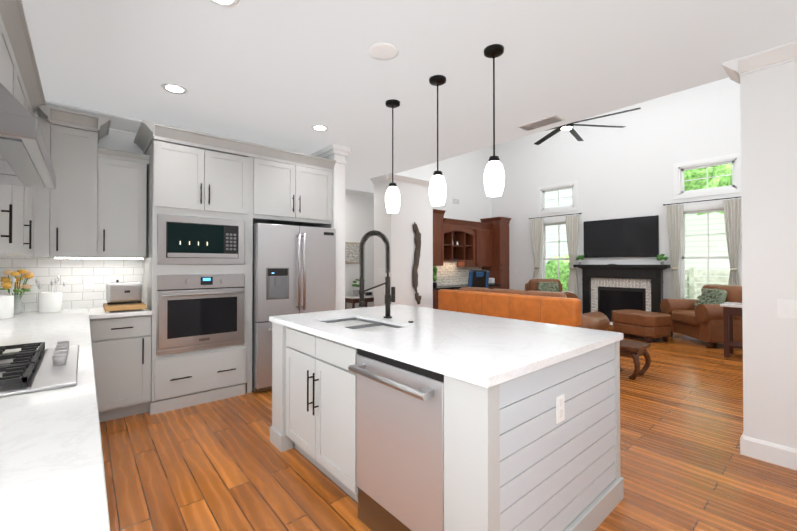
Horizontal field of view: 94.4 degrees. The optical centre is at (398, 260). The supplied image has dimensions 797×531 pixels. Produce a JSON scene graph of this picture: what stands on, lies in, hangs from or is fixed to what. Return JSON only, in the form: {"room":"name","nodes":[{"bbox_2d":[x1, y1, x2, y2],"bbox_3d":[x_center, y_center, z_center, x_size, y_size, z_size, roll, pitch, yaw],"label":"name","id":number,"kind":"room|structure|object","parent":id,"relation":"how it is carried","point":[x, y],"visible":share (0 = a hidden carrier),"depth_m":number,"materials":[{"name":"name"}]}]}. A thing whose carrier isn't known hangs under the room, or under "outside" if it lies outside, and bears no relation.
{"room":"kitchen","nodes":[
{"label":"kitchen","id":0,"kind":"room"},
{"bbox_2d":[0,0,19,255],"bbox_3d":[-2.167,-0.655,1.843,0.308,1.236,0.588,1,-1,-40],"label":"upper cabinet","id":1,"kind":"object","parent":0,"relation":"attached to","point":[9,185],"depth_m":1.94,"materials":[{"name":"grey wood"}]},
{"bbox_2d":[0,176,31,259],"bbox_3d":[-2.494,-0.651,2.227,0.308,1.236,0.660,1,-1,-40],"label":"upper cabinet","id":2,"kind":"object","parent":0,"relation":"attached to","point":[25,181],"depth_m":2.48,"materials":[{"name":"grey wood"}]},
{"bbox_2d":[0,4,59,179],"bbox_3d":[-1.600,-0.573,1.322,0.498,0.293,0.960,1,-1,-40],"label":"upper cabinet","id":3,"kind":"object","parent":0,"relation":"attached to","point":[29,144],"depth_m":1.85,"materials":[{"name":"grey wood"}]},
{"bbox_2d":[0,83,55,188],"bbox_3d":[-1.600,-0.536,1.325,0.503,0.368,0.973,1,-1,-40],"label":"range hood","id":4,"kind":"object","parent":3,"relation":"attached to","point":[24,156],"depth_m":1.21,"materials":[{"name":"grey wood"}]},
{"bbox_2d":[28,176,35,259],"bbox_3d":[-2.820,-0.647,2.610,0.308,1.236,0.587,1,-1,-40],"label":"upper cabinet","id":5,"kind":"object","parent":0,"relation":"attached to","point":[31,235],"depth_m":2.90,"materials":[{"name":"grey wood"}]},
{"bbox_2d":[36,176,39,259],"bbox_3d":[-3.123,-0.585,2.965,0.308,1.120,0.461,1,-1,-40],"label":"upper cabinet","id":6,"kind":"object","parent":0,"relation":"attached to","point":[37,177],"depth_m":2.95,"materials":[{"name":"grey wood"}]},
{"bbox_2d":[0,257,143,311],"bbox_3d":[-2.974,0.211,3.375,1.063,0.465,0.017,1,-1,-40],"label":"backsplash","id":7,"kind":"structure","parent":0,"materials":[{"name":"tile"}]},
{"bbox_2d":[48,120,107,259],"bbox_3d":[-2.827,-0.582,3.272,0.361,1.120,0.379,1,-1,-40],"label":"upper cabinet","id":8,"kind":"object","parent":0,"relation":"attached to","point":[78,201],"depth_m":3.14,"materials":[{"name":"grey wood"}]},
{"bbox_2d":[35,116,143,295],"bbox_3d":[-2.284,-0.004,4.077,3.040,2.740,0.150,1,-1,-40],"label":"wall","id":9,"kind":"structure","parent":0,"point":[116,140],"depth_m":3.62,"materials":[{"name":"white paint"}]},
{"bbox_2d":[108,149,147,259],"bbox_3d":[-2.607,-0.500,3.475,0.360,0.960,0.353,1,-1,-40],"label":"upper cabinet","id":10,"kind":"object","parent":0,"relation":"attached to","point":[127,171],"depth_m":3.37,"materials":[{"name":"grey wood"}]},
{"bbox_2d":[256,144,331,227],"bbox_3d":[-1.353,-0.806,4.358,0.920,0.750,0.639,1,-1,-40],"label":"upper cabinet","id":11,"kind":"object","parent":0,"relation":"attached to","point":[293,188],"depth_m":4.10,"materials":[{"name":"grey wood"}]},
{"bbox_2d":[345,195,373,308],"bbox_3d":[-1.258,0.026,6.921,2.490,2.740,0.150,1,-1,-40],"label":"wall","id":12,"kind":"structure","parent":0,"point":[359,218],"depth_m":7.24,"materials":[{"name":"white paint"}]},
{"bbox_2d":[345,242,361,263],"bbox_3d":[-0.885,-0.137,7.117,0.450,0.410,0.032,1,-1,-40],"label":"framed picture","id":13,"kind":"object","parent":12,"relation":"attached to","point":[352,253],"visible":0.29,"depth_m":7.10,"materials":[{"name":"beige wood"}]},
{"bbox_2d":[345,189,373,198],"bbox_3d":[-1.187,-1.298,6.842,2.200,0.095,0.082,1,-1,-40],"label":"crown molding","id":14,"kind":"structure","parent":12,"relation":"attached to","point":[347,191],"depth_m":7.20,"materials":[{"name":"white wood"}]},
{"bbox_2d":[374,163,432,308],"bbox_3d":[-0.384,-1.404,6.989,1.090,5.600,2.100,1,-1,-40],"label":"wall block","id":15,"kind":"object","parent":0,"point":[416,207],"visible":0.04,"depth_m":6.08,"materials":[{"name":"white paint"}]},
{"bbox_2d":[379,268,386,274],"bbox_3d":[-0.251,0.186,5.970,0.008,0.118,0.210,1,-1,-40],"label":"light switch","id":16,"kind":"object","parent":15,"relation":"attached to","point":[382,271],"visible":0.88,"depth_m":5.97,"materials":[{"name":"white plastic"}]},
{"bbox_2d":[386,173,429,187],"bbox_3d":[0.267,-1.305,6.107,1.110,0.095,0.085,1,-1,-40],"label":"crown molding","id":17,"kind":"structure","parent":15,"relation":"attached to","point":[396,177],"depth_m":6.01,"materials":[{"name":"white wood"}]},
{"bbox_2d":[412,222,421,303],"bbox_3d":[0.311,0.051,6.138,0.207,1.383,0.096,1,-1,-40],"label":"art","id":18,"kind":"object","parent":15,"relation":"attached to","point":[417,238],"visible":1,"depth_m":6.11,"materials":[{"name":"brown"}]},
{"bbox_2d":[22,0,796,192],"bbox_3d":[0.709,-1.473,2.273,5.540,0.160,9.800,1,-1,-40],"label":"ceiling","id":19,"kind":"structure","parent":0,"point":[284,74],"depth_m":2.60,"materials":[{"name":"grey paint"}]},
{"bbox_2d":[34,100,141,134],"bbox_3d":[-2.155,-1.312,4.031,2.920,0.125,0.107,1,-1,-40],"label":"crown molding","id":20,"kind":"structure","parent":19,"relation":"attached to","point":[122,124],"depth_m":3.54,"materials":[{"name":"white wood"}]},
{"bbox_2d":[161,83,187,93],"bbox_3d":[-1.810,-1.383,2.985,0.184,0.004,0.184,1,-1,-40],"label":"recessed light","id":21,"kind":"object","parent":19,"relation":"in","point":[174,88],"visible":1,"depth_m":2.98,"materials":[{"name":"white"}]},
{"bbox_2d":[208,0,239,7],"bbox_3d":[-0.937,-1.394,1.948,0.184,0.004,0.184,1,-1,-40],"label":"recessed light","id":22,"kind":"object","parent":19,"relation":"in","point":[227,3],"visible":1,"depth_m":2.00,"materials":[{"name":"white"}]},
{"bbox_2d":[311,125,328,130],"bbox_3d":[-0.817,-1.374,3.844,0.184,0.004,0.184,1,-1,-40],"label":"recessed light","id":23,"kind":"object","parent":19,"relation":"in","point":[319,127],"visible":1,"depth_m":3.84,"materials":[{"name":"white"}]},
{"bbox_2d":[370,174,387,184],"bbox_3d":[-0.300,-1.307,5.983,0.085,0.095,0.440,1,-1,-40],"label":"crown molding","id":24,"kind":"structure","parent":19,"relation":"attached to","point":[379,179],"depth_m":6.00,"materials":[{"name":"white wood"}]},
{"bbox_2d":[368,43,398,60],"bbox_3d":[-0.101,-1.388,2.465,0.206,0.006,0.206,1,-1,-40],"label":"ceiling speaker","id":25,"kind":"object","parent":19,"relation":"attached to","point":[383,51],"visible":1,"depth_m":2.45,"materials":[{"name":"white plastic"}]},
{"bbox_2d":[385,99,399,212],"bbox_3d":[-0.050,-0.900,3.236,0.136,0.965,0.136,1,-1,-40],"label":"pendant light","id":26,"kind":"object","parent":19,"relation":"hanging from","point":[392,199],"visible":1,"depth_m":3.19,"materials":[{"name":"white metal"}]},
{"bbox_2d":[429,75,446,205],"bbox_3d":[0.300,-0.904,2.825,0.136,0.965,0.136,1,-1,-40],"label":"pendant light","id":27,"kind":"object","parent":19,"relation":"hanging from","point":[437,190],"visible":0.98,"depth_m":2.78,"materials":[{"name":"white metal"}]},
{"bbox_2d":[484,44,504,196],"bbox_3d":[0.630,-0.908,2.437,0.136,0.965,0.136,1,-1,-40],"label":"pendant light","id":28,"kind":"object","parent":19,"relation":"hanging from","point":[494,178],"visible":0.96,"depth_m":2.40,"materials":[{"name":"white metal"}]},
{"bbox_2d":[518,115,563,130],"bbox_3d":[1.427,-1.372,3.712,0.180,0.012,0.400,1,-1,-40],"label":"ceiling vent","id":29,"kind":"object","parent":19,"relation":"in","point":[546,121],"visible":1,"depth_m":3.69,"materials":[{"name":"white metal"}]},
{"bbox_2d":[100,325,796,530],"bbox_3d":[2.289,1.415,3.982,10.200,0.100,10.400,1,-1,-40],"label":"floor","id":30,"kind":"structure","parent":0,"point":[226,464],"depth_m":2.39,"materials":[{"name":"brown wood"}]},
{"bbox_2d":[100,316,151,421],"bbox_3d":[-2.560,0.919,3.331,0.485,0.880,0.611,1,-1,-40],"label":"base cabinet","id":31,"kind":"object","parent":30,"relation":"on","point":[124,370],"depth_m":3.14,"materials":[{"name":"grey wood"}]},
{"bbox_2d":[0,308,109,530],"bbox_3d":[-0.550,0.429,0.195,0.648,0.035,7.999,1,-1,-40],"label":"countertop","id":32,"kind":"structure","parent":31,"relation":"on","point":[52,473],"depth_m":0.93,"materials":[{"name":"white stone"}]},
{"bbox_2d":[0,276,15,318],"bbox_3d":[-2.990,0.279,2.775,0.164,0.315,0.164,1,-1,-40],"label":"utensil crock","id":33,"kind":"object","parent":32,"relation":"on","point":[6,306],"visible":1,"depth_m":2.77,"materials":[{"name":"white ceramic"}]},
{"bbox_2d":[0,269,33,313],"bbox_3d":[-3.131,0.257,3.029,0.200,0.365,0.197,1,-1,-40],"label":"flower vase","id":34,"kind":"object","parent":32,"relation":"on","point":[6,284],"visible":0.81,"depth_m":3.03,"materials":[{"name":"clear glass"}]},
{"bbox_2d":[0,341,78,397],"bbox_3d":[-1.530,0.398,1.359,0.530,0.050,0.760,1,-1,-40],"label":"cooktop","id":35,"kind":"object","parent":32,"relation":"in","point":[30,370],"depth_m":1.35,"materials":[{"name":"silver metal"}]},
{"bbox_2d":[35,275,65,312],"bbox_3d":[-2.974,0.286,3.160,0.189,0.310,0.186,1,-1,-40],"label":"utensil crock","id":36,"kind":"object","parent":32,"relation":"on","point":[50,302],"visible":1,"depth_m":3.10,"materials":[{"name":"white ceramic"}]},
{"bbox_2d":[88,308,151,319],"bbox_3d":[-2.525,0.461,3.340,0.423,0.035,0.649,1,-1,-40],"label":"countertop","id":37,"kind":"structure","parent":31,"relation":"on","point":[96,313],"depth_m":3.11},
{"bbox_2d":[103,301,146,312],"bbox_3d":[-2.452,0.417,3.306,0.290,0.051,0.360,1,-1,-40],"label":"cutting board","id":38,"kind":"object","parent":37,"relation":"on","point":[121,307],"visible":0.96,"depth_m":3.18,"materials":[{"name":"brown wood"}]},
{"bbox_2d":[106,280,142,304],"bbox_3d":[-2.470,0.282,3.329,0.260,0.215,0.163,1,-1,-40],"label":"toaster","id":39,"kind":"object","parent":38,"relation":"on","point":[117,292],"visible":1,"depth_m":3.27,"materials":[{"name":"silver metal"}]},
{"bbox_2d":[140,122,255,414],"bbox_3d":[-2.027,0.088,3.759,0.870,2.550,0.662,1,-1,-40],"label":"tall cabinet","id":40,"kind":"object","parent":30,"relation":"on","point":[171,215],"depth_m":3.48,"materials":[{"name":"grey wood"}]},
{"bbox_2d":[156,274,243,354],"bbox_3d":[-1.830,0.487,3.481,0.745,0.705,0.099,1,-1,-40],"label":"wall oven","id":41,"kind":"object","parent":40,"relation":"in","point":[195,312],"depth_m":3.46,"materials":[{"name":"silver metal"}]},
{"bbox_2d":[157,214,243,263],"bbox_3d":[-1.851,-0.182,3.513,0.745,0.445,0.033,1,-1,-40],"label":"microwave","id":42,"kind":"object","parent":40,"relation":"in","point":[181,238],"depth_m":3.48,"materials":[{"name":"silver metal"}]},
{"bbox_2d":[252,223,335,392],"bbox_3d":[-1.288,0.492,4.267,0.906,1.728,0.783,1,-1,-40],"label":"fridge","id":43,"kind":"object","parent":30,"relation":"on","point":[294,269],"visible":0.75,"depth_m":3.92,"materials":[{"name":"silver metal"}]},
{"bbox_2d":[310,144,350,309],"bbox_3d":[-0.906,0.002,4.684,0.255,2.740,0.708,1,-1,-40],"label":"pilaster column","id":44,"kind":"structure","parent":30,"relation":"on","point":[339,154],"depth_m":4.46,"materials":[{"name":"white"}]},
{"bbox_2d":[345,279,373,308],"bbox_3d":[-0.719,0.872,6.904,0.600,1.047,0.400,1,-1,-40],"label":"table","id":45,"kind":"object","parent":30,"relation":"on","point":[353,299],"visible":0.58,"depth_m":6.79,"materials":[{"name":"wood"}]},
{"bbox_2d":[352,279,371,295],"bbox_3d":[-0.694,0.506,6.925,0.419,0.315,0.228,1,-1,-40],"label":"plant","id":46,"kind":"object","parent":45,"relation":"on","point":[355,292],"depth_m":6.88,"materials":[{"name":"green plant"}]},
{"bbox_2d":[269,318,623,530],"bbox_3d":[0.137,0.901,2.411,1.322,0.895,1.956,1,-1,-40],"label":"kitchen island","id":47,"kind":"object","parent":30,"relation":"on","point":[389,417],"depth_m":1.68,"materials":[{"name":"grey wood"}]},
{"bbox_2d":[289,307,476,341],"bbox_3d":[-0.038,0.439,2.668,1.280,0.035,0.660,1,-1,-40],"label":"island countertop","id":48,"kind":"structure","parent":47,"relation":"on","point":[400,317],"depth_m":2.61,"materials":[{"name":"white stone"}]},
{"bbox_2d":[325,318,396,333],"bbox_3d":[-0.255,0.546,2.482,0.360,0.216,0.660,1,-1,-40],"label":"sink","id":49,"kind":"object","parent":48,"relation":"in","point":[366,324],"depth_m":2.58,"materials":[{"name":"grey metal"}]},
{"bbox_2d":[359,230,394,317],"bbox_3d":[-0.147,0.104,2.616,0.281,0.634,0.107,1,-1,-40],"label":"faucet","id":50,"kind":"object","parent":48,"relation":"on","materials":[{"name":"black metal"}]},
{"bbox_2d":[348,348,443,530],"bbox_3d":[-0.034,0.895,1.679,0.111,0.892,0.620,1,-1,-40],"label":"dishwasher","id":51,"kind":"object","parent":47,"relation":"in","point":[399,402],"depth_m":1.66,"materials":[{"name":"silver metal"}]},
{"bbox_2d":[341,314,622,385],"bbox_3d":[0.485,0.454,2.053,1.280,0.078,0.955,1,-1,-40],"label":"island countertop","id":52,"kind":"structure","parent":47,"relation":"on","point":[483,348],"depth_m":1.83,"materials":[{"name":"white stone"}]},
{"bbox_2d":[433,209,511,308],"bbox_3d":[1.864,0.106,9.816,2.998,2.640,0.683,1,-1,-40],"label":"built-in cabinet","id":53,"kind":"object","parent":30,"relation":"on","point":[461,248],"visible":0.58,"depth_m":9.99,"materials":[{"name":"wood"}]},
{"bbox_2d":[433,266,436,286],"bbox_3d":[0.850,0.379,8.979,0.286,0.552,0.138,1,-1,-40],"label":"plant","id":54,"kind":"object","parent":53,"relation":"on","point":[434,267],"depth_m":8.96,"materials":[{"name":"green plant"}]},
{"bbox_2d":[468,270,488,287],"bbox_3d":[1.696,0.815,8.639,0.640,1.192,0.705,0,-1,-25],"label":"office chair","id":55,"kind":"object","parent":30,"relation":"on","point":[478,278],"visible":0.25,"depth_m":8.35,"materials":[{"name":"fabric"}]},
{"bbox_2d":[438,287,609,330],"bbox_3d":[1.764,0.907,5.609,1.009,0.950,2.313,1,-1,-40],"label":"sofa","id":56,"kind":"object","parent":30,"relation":"on","point":[556,308],"visible":0.48,"depth_m":5.01,"materials":[{"name":"orange leather"}]},
{"bbox_2d":[523,279,577,297],"bbox_3d":[3.455,0.928,8.630,1.209,0.970,0.946,0,-1,13],"label":"armchair","id":57,"kind":"object","parent":30,"relation":"on","point":[553,285],"visible":0.31,"depth_m":8.63,"materials":[{"name":"brown leather"}]},
{"bbox_2d":[537,281,559,291],"bbox_3d":[3.485,0.703,8.578,0.473,0.422,0.276,0,-1,13],"label":"pillow","id":58,"kind":"object","parent":57,"relation":"on","point":[552,286],"depth_m":8.57,"materials":[{"name":"green fabric"}]},
{"bbox_2d":[573,254,669,324],"bbox_3d":[4.817,0.636,8.192,0.598,1.546,1.880,1,-1,-40],"label":"fireplace","id":59,"kind":"object","parent":30,"relation":"on","point":[607,289],"visible":0.9,"depth_m":8.24,"materials":[{"name":"black paint"}]},
{"bbox_2d":[620,339,650,379],"bbox_3d":[2.721,1.192,4.418,0.440,0.405,0.408,1,-1,-40],"label":"stool","id":60,"kind":"object","parent":30,"relation":"on","point":[635,350],"visible":0.46,"depth_m":4.28,"materials":[{"name":"brown wood"}]},
{"bbox_2d":[612,309,671,342],"bbox_3d":[4.314,1.162,6.589,0.610,0.460,0.827,0,-1,-19],"label":"ottoman","id":61,"kind":"object","parent":30,"relation":"on","point":[648,325],"visible":0.98,"depth_m":6.30,"materials":[{"name":"brown leather"}]},
{"bbox_2d":[660,284,742,347],"bbox_3d":[5.318,0.904,6.284,0.946,0.970,1.190,0,-1,5],"label":"armchair","id":62,"kind":"object","parent":30,"relation":"on","point":[701,317],"visible":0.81,"depth_m":6.02,"materials":[{"name":"brown leather"}]},
{"bbox_2d":[694,288,726,308],"bbox_3d":[5.268,0.678,6.240,0.276,0.422,0.473,0,-1,5],"label":"pillow","id":63,"kind":"object","parent":62,"relation":"on","point":[709,295],"depth_m":6.16,"materials":[{"name":"green fabric"}]},
{"bbox_2d":[720,302,742,357],"bbox_3d":[5.165,0.997,4.912,0.480,0.755,1.280,1,-1,-40],"label":"console table","id":64,"kind":"object","parent":30,"relation":"on","point":[731,310],"visible":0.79,"depth_m":5.22,"materials":[{"name":"wood"}]},
{"bbox_2d":[433,146,490,289],"bbox_3d":[1.018,-1.376,9.661,4.810,5.600,0.150,1,-1,-40],"label":"wall","id":65,"kind":"structure","parent":0,"point":[463,175],"depth_m":10.33,"materials":[{"name":"white paint"}]},
{"bbox_2d":[452,198,459,204],"bbox_3d":[1.562,-1.595,10.020,0.280,0.175,0.011,1,-1,-40],"label":"air vent","id":66,"kind":"object","parent":65,"relation":"in","point":[455,201],"visible":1,"depth_m":10.00,"materials":[{"name":"white"}]},
{"bbox_2d":[491,77,740,312],"bbox_3d":[5.304,-1.391,8.221,0.150,5.600,7.900,1,-1,-40],"label":"wall","id":67,"kind":"structure","parent":0,"point":[623,172],"depth_m":8.38,"materials":[{"name":"white paint"}]},
{"bbox_2d":[529,213,581,218],"bbox_3d":[4.023,-1.133,9.517,0.118,0.040,1.394,1,-1,-40],"label":"curtain rod","id":68,"kind":"object","parent":67,"relation":"attached to","point":[576,213],"depth_m":9.42,"materials":[{"name":"black metal"}]},
{"bbox_2d":[530,218,543,278],"bbox_3d":[3.693,0.146,9.828,0.060,2.500,0.360,1,-1,-40],"label":"curtain","id":69,"kind":"object","parent":68,"relation":"hanging from","point":[537,227],"visible":0.67,"depth_m":9.82,"materials":[{"name":"grey fabric"}]},
{"bbox_2d":[565,215,578,296],"bbox_3d":[4.296,0.138,9.120,0.060,2.500,0.340,1,-1,-40],"label":"curtain","id":70,"kind":"object","parent":68,"relation":"hanging from","point":[572,226],"visible":0.73,"depth_m":9.12,"materials":[{"name":"grey fabric"}]},
{"bbox_2d":[537,180,577,213],"bbox_3d":[4.131,-1.602,9.568,0.134,0.740,1.060,1,-1,-40],"label":"window","id":71,"kind":"structure","parent":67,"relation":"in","point":[541,200],"depth_m":9.55,"materials":[{"name":"white"}]},
{"bbox_2d":[540,217,578,296],"bbox_3d":[4.123,-0.047,9.546,0.154,2.070,1.100,1,-1,-40],"label":"window","id":72,"kind":"structure","parent":67,"relation":"in","point":[555,221],"depth_m":9.64,"materials":[{"name":"white"}]},
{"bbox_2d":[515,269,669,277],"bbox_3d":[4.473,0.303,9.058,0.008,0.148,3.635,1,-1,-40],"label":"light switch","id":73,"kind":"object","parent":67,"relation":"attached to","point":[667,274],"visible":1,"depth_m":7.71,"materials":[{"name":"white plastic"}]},
{"bbox_2d":[584,215,658,257],"bbox_3d":[5.009,-0.504,8.397,0.056,0.880,1.535,1,-1,-40],"label":"screen","id":74,"kind":"object","parent":67,"relation":"attached to","point":[631,237],"visible":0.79,"depth_m":8.31,"materials":[{"name":"black paint"}]},
{"bbox_2d":[663,197,740,205],"bbox_3d":[5.964,-1.156,7.237,0.118,0.040,1.284,1,-1,-40],"label":"curtain rod","id":75,"kind":"object","parent":67,"relation":"attached to","point":[663,205],"depth_m":7.22,"materials":[{"name":"black metal"}]},
{"bbox_2d":[666,204,682,298],"bbox_3d":[5.644,0.122,7.536,0.060,2.500,0.280,1,-1,-40],"label":"curtain","id":76,"kind":"object","parent":75,"relation":"hanging from","point":[674,215],"visible":0.77,"depth_m":7.54,"materials":[{"name":"grey fabric"}]},
{"bbox_2d":[723,198,741,285],"bbox_3d":[6.228,0.115,6.851,0.060,2.500,0.280,1,-1,-40],"label":"curtain","id":77,"kind":"object","parent":75,"relation":"hanging from","point":[732,218],"visible":0.58,"depth_m":6.86,"materials":[{"name":"grey fabric"}]},
{"bbox_2d":[673,153,740,199],"bbox_3d":[6.082,-1.626,7.276,0.134,0.740,1.060,1,-1,-40],"label":"window","id":78,"kind":"structure","parent":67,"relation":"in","point":[734,160],"depth_m":7.24,"materials":[{"name":"white wood"}]},
{"bbox_2d":[678,202,741,298],"bbox_3d":[6.074,-0.071,7.254,0.154,2.070,1.100,1,-1,-40],"label":"window","id":79,"kind":"structure","parent":67,"relation":"in","point":[704,208],"depth_m":7.34,"materials":[{"name":"white"}]},
{"bbox_2d":[740,60,796,448],"bbox_3d":[3.783,-0.035,1.100,0.180,2.740,4.050,1,-1,-40],"label":"wall","id":80,"kind":"structure","parent":0,"point":[768,106],"depth_m":2.48,"materials":[{"name":"white paint"}]},
{"bbox_2d":[722,40,796,80],"bbox_3d":[3.661,-1.358,1.064,0.110,0.095,4.132,1,-1,-40],"label":"crown molding","id":81,"kind":"structure","parent":80,"relation":"attached to","point":[736,69],"depth_m":2.48,"materials":[{"name":"white wood"}]},
{"bbox_2d":[740,434,796,469],"bbox_3d":[3.704,1.270,1.029,0.016,0.130,4.066,1,-1,-40],"label":"baseboard","id":82,"kind":"structure","parent":80,"relation":"attached to","point":[777,454],"depth_m":2.47,"materials":[{"name":"white wood"}]},
{"bbox_2d":[777,299,796,318],"bbox_3d":[2.548,0.319,2.402,0.008,0.118,0.118,1,-1,-40],"label":"light switch","id":83,"kind":"object","parent":80,"relation":"attached to","point":[786,308],"visible":1,"depth_m":2.41,"materials":[{"name":"white plastic"}]},
{"bbox_3d":[3.115,-4.285,6.387,5.900,0.150,7.900,1,-1,-40],"label":"ceiling","id":84,"kind":"structure","parent":0,"visible":0},
{"bbox_2d":[534,108,640,144],"bbox_3d":[2.835,-3.216,6.242,2.078,1.992,2.078,1,-1,-40],"label":"ceiling fan","id":85,"kind":"object","parent":84,"relation":"hanging from","point":[571,130],"visible":0.48,"depth_m":6.30,"materials":[{"name":"black metal"}]},
{"label":"outside","id":86,"kind":"structure","parent":0,"visible":0},
{"bbox_3d":[17.282,2.154,17.332,29.950,0.100,45.000,1,-1,-40],"label":"ground","id":87,"kind":"structure","parent":86,"visible":0},
{"bbox_2d":[545,254,569,290],"bbox_3d":[5.102,1.062,11.232,2.006,2.494,1.520,1,-1,-40],"label":"bush","id":88,"kind":"object","parent":87,"relation":"on","point":[553,267],"depth_m":10.80,"materials":[{"name":"green plant"}]},
{"bbox_2d":[545,188,729,295],"bbox_3d":[7.687,-1.560,11.171,1.200,7.200,26.600,1,-1,-40],"label":"neighbor house","id":89,"kind":"structure","parent":87,"relation":"on","point":[719,247],"depth_m":10.29,"materials":[{"name":"white"}]},
{"bbox_2d":[685,267,729,298],"bbox_3d":[8.950,1.070,6.833,0.115,1.850,7.800,1,-1,-40],"label":"fence","id":90,"kind":"object","parent":87,"relation":"on","point":[691,272],"depth_m":8.90,"materials":[{"name":"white wood"}]},
{"bbox_2d":[684,164,731,214],"bbox_3d":[7.418,-1.671,8.054,1.915,7.369,4.786,1,-1,-40],"label":"tree","id":91,"kind":"object","parent":87,"relation":"on","point":[721,169],"depth_m":8.14,"materials":[{"name":"green plant"}]}
]}

